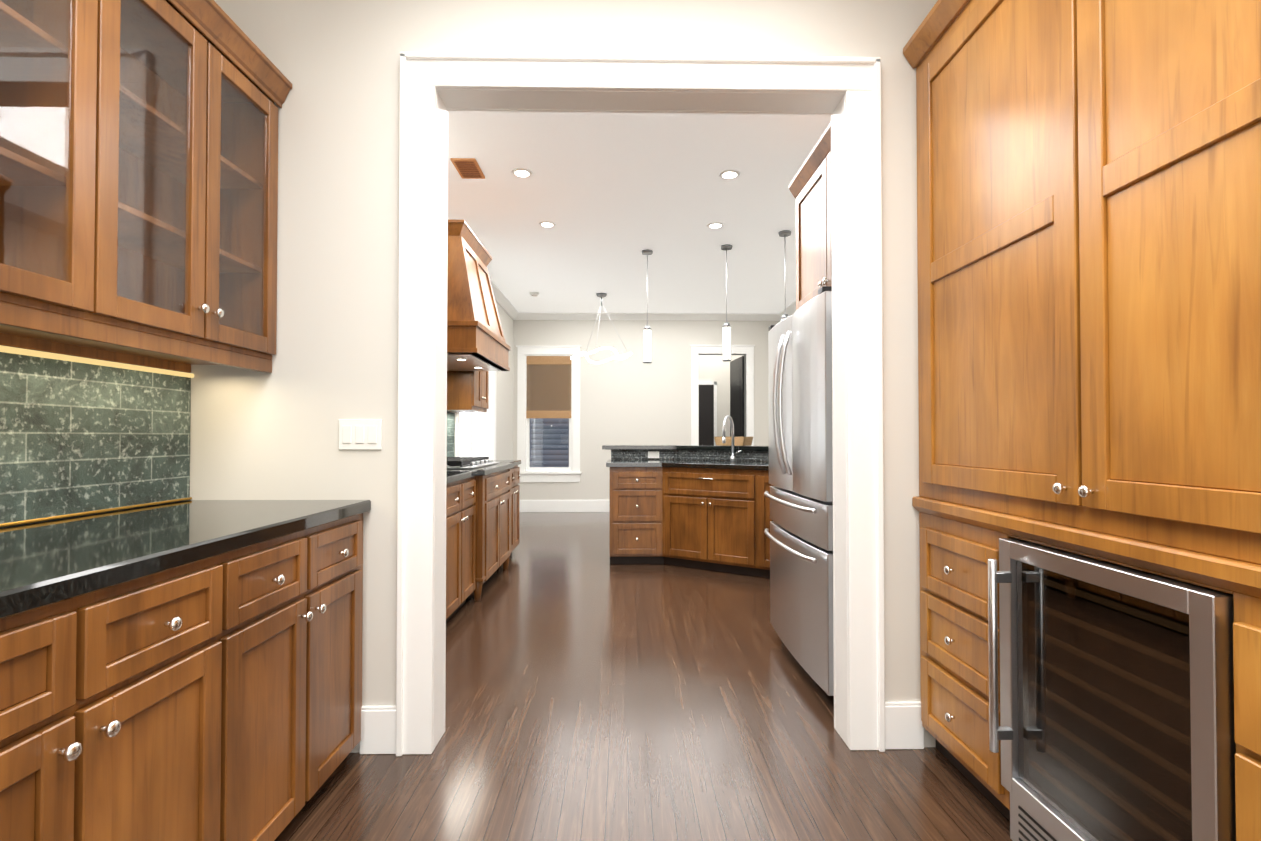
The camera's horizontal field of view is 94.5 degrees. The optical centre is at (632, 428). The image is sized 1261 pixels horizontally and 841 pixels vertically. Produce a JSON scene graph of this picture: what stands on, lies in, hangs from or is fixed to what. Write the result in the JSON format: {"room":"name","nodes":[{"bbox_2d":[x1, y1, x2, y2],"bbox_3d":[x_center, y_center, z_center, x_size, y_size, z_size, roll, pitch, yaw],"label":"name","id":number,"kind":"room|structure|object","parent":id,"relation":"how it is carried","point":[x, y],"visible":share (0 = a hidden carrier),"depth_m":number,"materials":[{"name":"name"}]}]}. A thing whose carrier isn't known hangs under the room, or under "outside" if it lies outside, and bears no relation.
{"room":"butler's pantry","nodes":[
{"label":"butler's pantry","id":0,"kind":"room"},
{"bbox_2d":[450,302,513,459],"bbox_3d":[-1.879,-0.283,5.681,0.200,3.050,6.812,0,-1,-1],"label":"wall","id":1,"kind":"structure","parent":0,"point":[504,415],"depth_m":8.35,"materials":[{"name":"white paint"}]},
{"bbox_2d":[447,371,488,411],"bbox_3d":[-1.584,-0.750,5.502,0.378,1.180,0.575,0,-1,-1],"label":"upper cabinet","id":2,"kind":"object","parent":1,"relation":"attached to","point":[467,391],"visible":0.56,"depth_m":5.21,"materials":[{"name":"brown wood"}]},
{"bbox_2d":[455,371,495,459],"bbox_3d":[-1.870,-0.240,6.742,0.255,2.075,1.870,0,-1,-1],"label":"window","id":3,"kind":"structure","parent":1,"relation":"in","point":[486,434],"depth_m":7.52,"materials":[{"name":"white paint"}]},
{"bbox_2d":[447,219,510,370],"bbox_3d":[-1.422,-1.001,4.630,0.672,0.988,1.180,0,-1,-1],"label":"range hood","id":4,"kind":"object","parent":1,"relation":"attached to","point":[475,339],"visible":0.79,"depth_m":4.25,"materials":[{"name":"brown wood"}]},
{"bbox_2d":[490,279,519,319],"bbox_3d":[-1.731,-1.761,5.630,0.095,0.095,6.662,0,-1,-1],"label":"crown molding","id":5,"kind":"structure","parent":1,"relation":"attached to","point":[503,302],"depth_m":8.01,"materials":[{"name":"white paint"}]},
{"bbox_2d":[190,0,937,752],"bbox_3d":[0.365,-0.332,2.249,4.570,3.050,0.129,0,-1,-1],"label":"wall","id":6,"kind":"structure","parent":0,"point":[274,434],"depth_m":2.17,"materials":[{"name":"white paint"}]},
{"bbox_2d":[339,419,381,449],"bbox_3d":[-1.006,0.023,2.149,0.156,0.112,0.010,0,-1,-1],"label":"switch plate","id":7,"kind":"object","parent":6,"relation":"attached to","point":[360,434],"visible":1,"depth_m":2.15,"materials":[{"name":"white plastic"}]},
{"bbox_2d":[396,52,884,755],"bbox_3d":[0.033,-0.098,2.240,1.789,2.581,0.193,0,-1,-1],"label":"door frame","id":8,"kind":"structure","parent":6,"relation":"attached to","point":[842,92],"depth_m":2.17,"materials":[{"name":"white paint"}]},
{"bbox_2d":[359,701,923,753],"bbox_3d":[0.042,1.105,2.150,2.080,0.172,0.016,0,-1,-1],"label":"baseboard","id":9,"kind":"structure","parent":6,"relation":"attached to","point":[904,728],"depth_m":2.16,"materials":[{"name":"white paint"}]},
{"bbox_2d":[778,300,795,320],"bbox_3d":[2.345,-1.760,5.700,0.095,0.095,6.662,0,-1,-1],"label":"crown molding","id":10,"kind":"structure","parent":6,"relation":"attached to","point":[791,309],"depth_m":8.49,"materials":[{"name":"white paint"}]},
{"bbox_2d":[448,111,830,312],"bbox_3d":[0.311,-1.874,4.548,5.200,0.100,12.900,0,-1,-1],"label":"ceiling","id":11,"kind":"structure","parent":0,"point":[611,196],"depth_m":4.76,"materials":[{"name":"white paint"}]},
{"bbox_2d":[450,158,484,178],"bbox_3d":[-1.156,-1.822,4.096,0.170,0.015,0.290,0,-1,-1],"label":"ceiling vent","id":12,"kind":"object","parent":11,"relation":"in","point":[468,168],"visible":1,"depth_m":4.07,"materials":[{"name":"brown wood"}]},
{"bbox_2d":[511,168,532,177],"bbox_3d":[-0.792,-1.824,4.168,0.150,0.008,0.150,0,-1,-1],"label":"recessed light","id":13,"kind":"object","parent":11,"relation":"in","point":[522,172],"visible":1,"depth_m":4.15,"materials":[{"name":"white paint"}]},
{"bbox_2d":[529,291,539,296],"bbox_3d":[-1.292,-1.757,7.649,0.136,0.043,0.136,0,-1,-1],"label":"smoke detector","id":14,"kind":"object","parent":11,"relation":"attached to","point":[534,294],"visible":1,"depth_m":7.61,"materials":[{"name":"white plastic"}]},
{"bbox_2d":[539,221,555,227],"bbox_3d":[-0.760,-1.810,5.178,0.150,0.008,0.150,0,-1,-1],"label":"recessed light","id":15,"kind":"object","parent":11,"relation":"in","point":[547,224],"visible":0.96,"depth_m":5.16,"materials":[{"name":"white paint"}]},
{"bbox_2d":[571,293,631,363],"bbox_3d":[-0.413,-1.329,7.708,0.666,0.896,0.666,0,-1,30],"label":"chandelier","id":16,"kind":"object","parent":11,"relation":"hanging from","point":[601,295],"visible":1,"depth_m":7.68,"materials":[{"name":"silver metal"}]},
{"bbox_2d":[641,249,652,363],"bbox_3d":[0.147,-1.232,5.926,0.120,1.140,0.120,0,-1,-1],"label":"pendant light","id":17,"kind":"object","parent":11,"relation":"hanging from","point":[647,344],"visible":1,"depth_m":5.89,"materials":[{"name":"white glass"}]},
{"bbox_2d":[707,222,723,228],"bbox_3d":[0.740,-1.809,5.204,0.150,0.008,0.150,0,-1,-1],"label":"recessed light","id":18,"kind":"object","parent":11,"relation":"in","point":[715,225],"visible":1,"depth_m":5.19,"materials":[{"name":"white paint"}]},
{"bbox_2d":[721,244,732,361],"bbox_3d":[0.930,-1.234,5.769,0.120,1.140,0.120,0,-1,-1],"label":"pendant light","id":19,"kind":"object","parent":11,"relation":"hanging from","point":[726,342],"visible":1,"depth_m":5.74,"materials":[{"name":"white glass"}]},
{"bbox_2d":[719,169,739,178],"bbox_3d":[0.697,-1.824,4.194,0.150,0.008,0.150,0,-1,-1],"label":"recessed light","id":20,"kind":"object","parent":11,"relation":"in","point":[729,174],"visible":1,"depth_m":4.18,"materials":[{"name":"white paint"}]},
{"bbox_2d":[778,230,790,321],"bbox_3d":[1.407,-1.240,5.378,0.120,1.140,0.120,0,-1,-1],"label":"pendant light","id":21,"kind":"object","parent":11,"relation":"hanging from","point":[785,233],"visible":0.35,"depth_m":5.37,"materials":[{"name":"silver metal"}]},
{"bbox_2d":[274,512,1011,840],"bbox_3d":[0.311,1.276,4.502,5.200,0.100,12.900,0,-1,-1],"label":"floor","id":22,"kind":"structure","parent":0,"point":[593,693],"depth_m":2.22,"materials":[{"name":"brown wood"}]},
{"bbox_2d":[0,541,255,840],"bbox_3d":[-1.286,0.731,0.998,0.665,0.886,0.862,0,-1,-1],"label":"base cabinet","id":23,"kind":"object","parent":22,"relation":"on","point":[177,663],"depth_m":1.13,"materials":[{"name":"brown wood"}]},
{"bbox_2d":[0,500,370,608],"bbox_3d":[-1.272,0.259,0.416,0.673,0.041,3.456,0,-1,-1],"label":"countertop","id":24,"kind":"structure","parent":23,"relation":"on","point":[38,559],"depth_m":1.36,"materials":[{"name":"black stone"}]},
{"bbox_2d":[252,509,370,840],"bbox_3d":[-1.299,0.742,1.717,0.665,0.886,0.841,0,-1,-1],"label":"base cabinet","id":25,"kind":"object","parent":22,"relation":"on","point":[307,581],"depth_m":1.71,"materials":[{"name":"brown wood"}]},
{"bbox_2d":[446,472,485,622],"bbox_3d":[-1.395,0.770,3.709,0.694,0.887,0.891,0,-1,-1],"label":"base cabinet","id":26,"kind":"object","parent":22,"relation":"on","point":[482,523],"depth_m":3.79,"materials":[{"name":"brown wood"}]},
{"bbox_2d":[447,460,520,479],"bbox_3d":[-1.392,0.312,4.052,0.712,0.040,3.510,0,-1,-1],"label":"countertop","id":27,"kind":"structure","parent":26,"relation":"on","point":[452,474],"depth_m":4.13,"materials":[{"name":"black stone"}]},
{"bbox_2d":[447,457,499,468],"bbox_3d":[-1.416,0.270,4.617,0.530,0.056,0.900,0,-1,-1],"label":"cooktop","id":28,"kind":"object","parent":27,"relation":"in","point":[464,462],"visible":0.5,"depth_m":4.42,"materials":[{"name":"silver metal"}]},
{"bbox_2d":[482,468,513,584],"bbox_3d":[-1.407,0.784,4.610,0.702,0.887,1.060,0,-1,-1],"label":"base cabinet","id":29,"kind":"object","parent":22,"relation":"on","point":[500,484],"depth_m":4.62,"materials":[{"name":"brown wood"}]},
{"bbox_2d":[514,464,519,548],"bbox_3d":[-1.424,0.795,5.417,0.694,0.887,0.705,0,-1,-1],"label":"base cabinet","id":30,"kind":"object","parent":22,"relation":"on","point":[516,469],"depth_m":5.65,"materials":[{"name":"brown wood"}]},
{"bbox_2d":[606,457,768,464],"bbox_3d":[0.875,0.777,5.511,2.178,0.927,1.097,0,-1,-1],"label":"countertop","id":31,"kind":"structure","parent":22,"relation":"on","point":[614,460],"depth_m":5.45,"materials":[{"name":"black stone"}]},
{"bbox_2d":[714,437,752,445],"bbox_3d":[1.006,0.128,5.808,0.320,0.088,0.240,-1,-1,32],"label":"basket","id":32,"kind":"object","parent":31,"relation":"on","point":[742,441],"visible":0.9,"depth_m":5.71,"materials":[{"name":"wicker"}]},
{"bbox_2d":[609,473,772,577],"bbox_3d":[0.842,0.792,5.174,2.101,0.887,1.489,0,-1,-1],"label":"base cabinet","id":33,"kind":"object","parent":22,"relation":"on","point":[705,507],"depth_m":5.08,"materials":[{"name":"brown wood"}]},
{"bbox_2d":[606,465,768,472],"bbox_3d":[0.828,0.328,5.168,2.131,0.040,1.514,0,-1,-1],"label":"countertop","id":34,"kind":"structure","parent":33,"relation":"on","point":[613,468],"depth_m":5.10,"materials":[{"name":"black stone"}]},
{"bbox_2d":[722,415,741,460],"bbox_3d":[0.916,0.095,5.409,0.207,0.429,0.218,0,-1,-1],"label":"faucet","id":35,"kind":"object","parent":34,"relation":"on","point":[732,457],"visible":0.98,"depth_m":5.47,"materials":[{"name":"silver metal"}]},
{"bbox_2d":[764,286,833,695],"bbox_3d":[1.142,0.303,2.930,0.853,1.800,0.960,0,-1,-1],"label":"fridge","id":36,"kind":"object","parent":22,"relation":"on","point":[800,534],"visible":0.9,"depth_m":2.70,"materials":[{"name":"silver metal"}]},
{"bbox_2d":[903,0,1046,531],"bbox_3d":[1.378,-0.598,1.767,0.635,1.696,0.871,0,-1,-1],"label":"tall cabinet","id":37,"kind":"object","parent":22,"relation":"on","point":[978,63],"depth_m":1.79,"materials":[{"name":"brown wood"}]},
{"bbox_2d":[915,508,1226,820],"bbox_3d":[1.375,0.748,1.932,0.635,0.880,0.503,0,-1,-1],"label":"base cabinet","id":38,"kind":"object","parent":22,"relation":"on","point":[956,548],"depth_m":1.86,"materials":[{"name":"brown wood"}]},
{"bbox_2d":[988,538,1235,840],"bbox_3d":[1.333,0.744,1.369,0.669,0.864,0.610,0,-1,-1],"label":"wine cooler","id":39,"kind":"object","parent":38,"relation":"in","point":[1116,702],"visible":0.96,"depth_m":1.31,"materials":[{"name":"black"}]},
{"bbox_2d":[1039,0,1260,579],"bbox_3d":[1.391,-0.609,1.058,0.635,1.696,0.850,0,-1,-1],"label":"tall cabinet","id":40,"kind":"object","parent":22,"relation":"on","point":[1089,260],"depth_m":1.20,"materials":[{"name":"brown wood"}]},
{"bbox_2d":[1207,580,1260,840],"bbox_3d":[1.394,0.732,0.837,0.635,0.880,0.447,0,-1,-1],"label":"base cabinet","id":41,"kind":"object","parent":22,"relation":"on","point":[1246,593],"depth_m":1.02,"materials":[{"name":"brown wood"}]},
{"bbox_2d":[513,320,779,499],"bbox_3d":[0.248,-0.234,9.049,4.170,3.050,0.150,0,-1,-1],"label":"wall","id":42,"kind":"structure","parent":0,"point":[632,399],"depth_m":8.97,"materials":[{"name":"white paint"}]},
{"bbox_2d":[516,346,581,481],"bbox_3d":[-1.291,-0.217,8.972,1.010,2.095,0.160,0,-1,-1],"label":"window","id":43,"kind":"structure","parent":42,"relation":"in","point":[548,382],"depth_m":8.95,"materials":[{"name":"white paint"}]},
{"bbox_2d":[520,500,609,511],"bbox_3d":[-0.452,1.194,8.933,2.705,0.192,0.016,0,-1,-1],"label":"baseboard","id":44,"kind":"structure","parent":42,"relation":"attached to","point":[564,505],"depth_m":8.90,"materials":[{"name":"white paint"}]},
{"bbox_2d":[519,312,777,320],"bbox_3d":[0.250,-1.713,8.947,3.930,0.095,0.095,0,-1,-1],"label":"crown molding","id":45,"kind":"structure","parent":42,"relation":"attached to","point":[522,315],"depth_m":8.93,"materials":[{"name":"white paint"}]},
{"bbox_2d":[690,345,754,444],"bbox_3d":[1.383,0.004,9.049,1.000,2.575,0.182,0,-1,-1],"label":"door frame","id":46,"kind":"structure","parent":42,"relation":"attached to","point":[744,350],"depth_m":8.98,"materials":[{"name":"white paint"}]},
{"bbox_2d":[730,356,743,436],"bbox_3d":[1.681,0.077,9.520,0.159,2.418,0.720,0,-1,-1],"label":"door leaf","id":47,"kind":"structure","parent":42,"relation":"in","point":[737,390],"depth_m":9.43,"materials":[{"name":"black wood"}]},
{"bbox_2d":[699,355,743,436],"bbox_3d":[1.406,-0.210,10.669,2.100,3.050,0.150,0,-1,-1],"label":"wall","id":48,"kind":"structure","parent":0,"point":[714,368],"depth_m":10.61,"materials":[{"name":"white paint"}]},
{"bbox_2d":[699,381,716,444],"bbox_3d":[1.177,0.233,10.559,0.700,2.160,0.042,0,-1,-1],"label":"door","id":49,"kind":"structure","parent":48,"relation":"in","point":[707,412],"depth_m":10.55,"materials":[{"name":"black wood"}]},
{"bbox_2d":[789,122,831,310],"bbox_3d":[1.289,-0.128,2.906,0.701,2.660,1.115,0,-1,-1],"label":"wall cabinet","id":50,"kind":"object","parent":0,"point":[810,187],"visible":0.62,"depth_m":3.12,"materials":[{"name":"brown wood"}]},
{"label":"outside","id":51,"kind":"structure","parent":0,"visible":0},
{"bbox_2d":[460,412,476,456],"bbox_3d":[-2.283,-0.479,7.659,0.040,4.500,5.050,0,-1,-1],"label":"sky","id":52,"kind":"structure","parent":51,"point":[463,443],"depth_m":7.99,"materials":[{"name":"white"}]},
{"bbox_3d":[-1.707,-0.363,0.144,0.200,3.050,4.009,0,-1,-1],"label":"wall","id":53,"kind":"structure","parent":0,"visible":0},
{"bbox_2d":[0,0,131,347],"bbox_3d":[-1.456,-0.758,1.042,0.327,1.075,0.860,0,-1,-1],"label":"upper cabinet","id":54,"kind":"object","parent":53,"relation":"attached to","point":[66,65],"depth_m":1.40,"materials":[{"name":"brown wood"}]},
{"bbox_2d":[23,0,287,372],"bbox_3d":[-1.468,-0.747,1.754,0.327,1.075,0.804,0,-1,-1],"label":"upper cabinet","id":55,"kind":"object","parent":53,"relation":"attached to","point":[138,181],"depth_m":1.89,"materials":[{"name":"brown wood"}]},
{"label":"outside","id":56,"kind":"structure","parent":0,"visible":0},
{"bbox_2d":[530,418,568,466],"bbox_3d":[-1.012,-0.442,10.231,2.650,4.500,0.050,0,-1,-1],"label":"siding","id":57,"kind":"object","parent":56,"point":[552,452],"depth_m":10.19,"materials":[{"name":"grey"}]}
]}

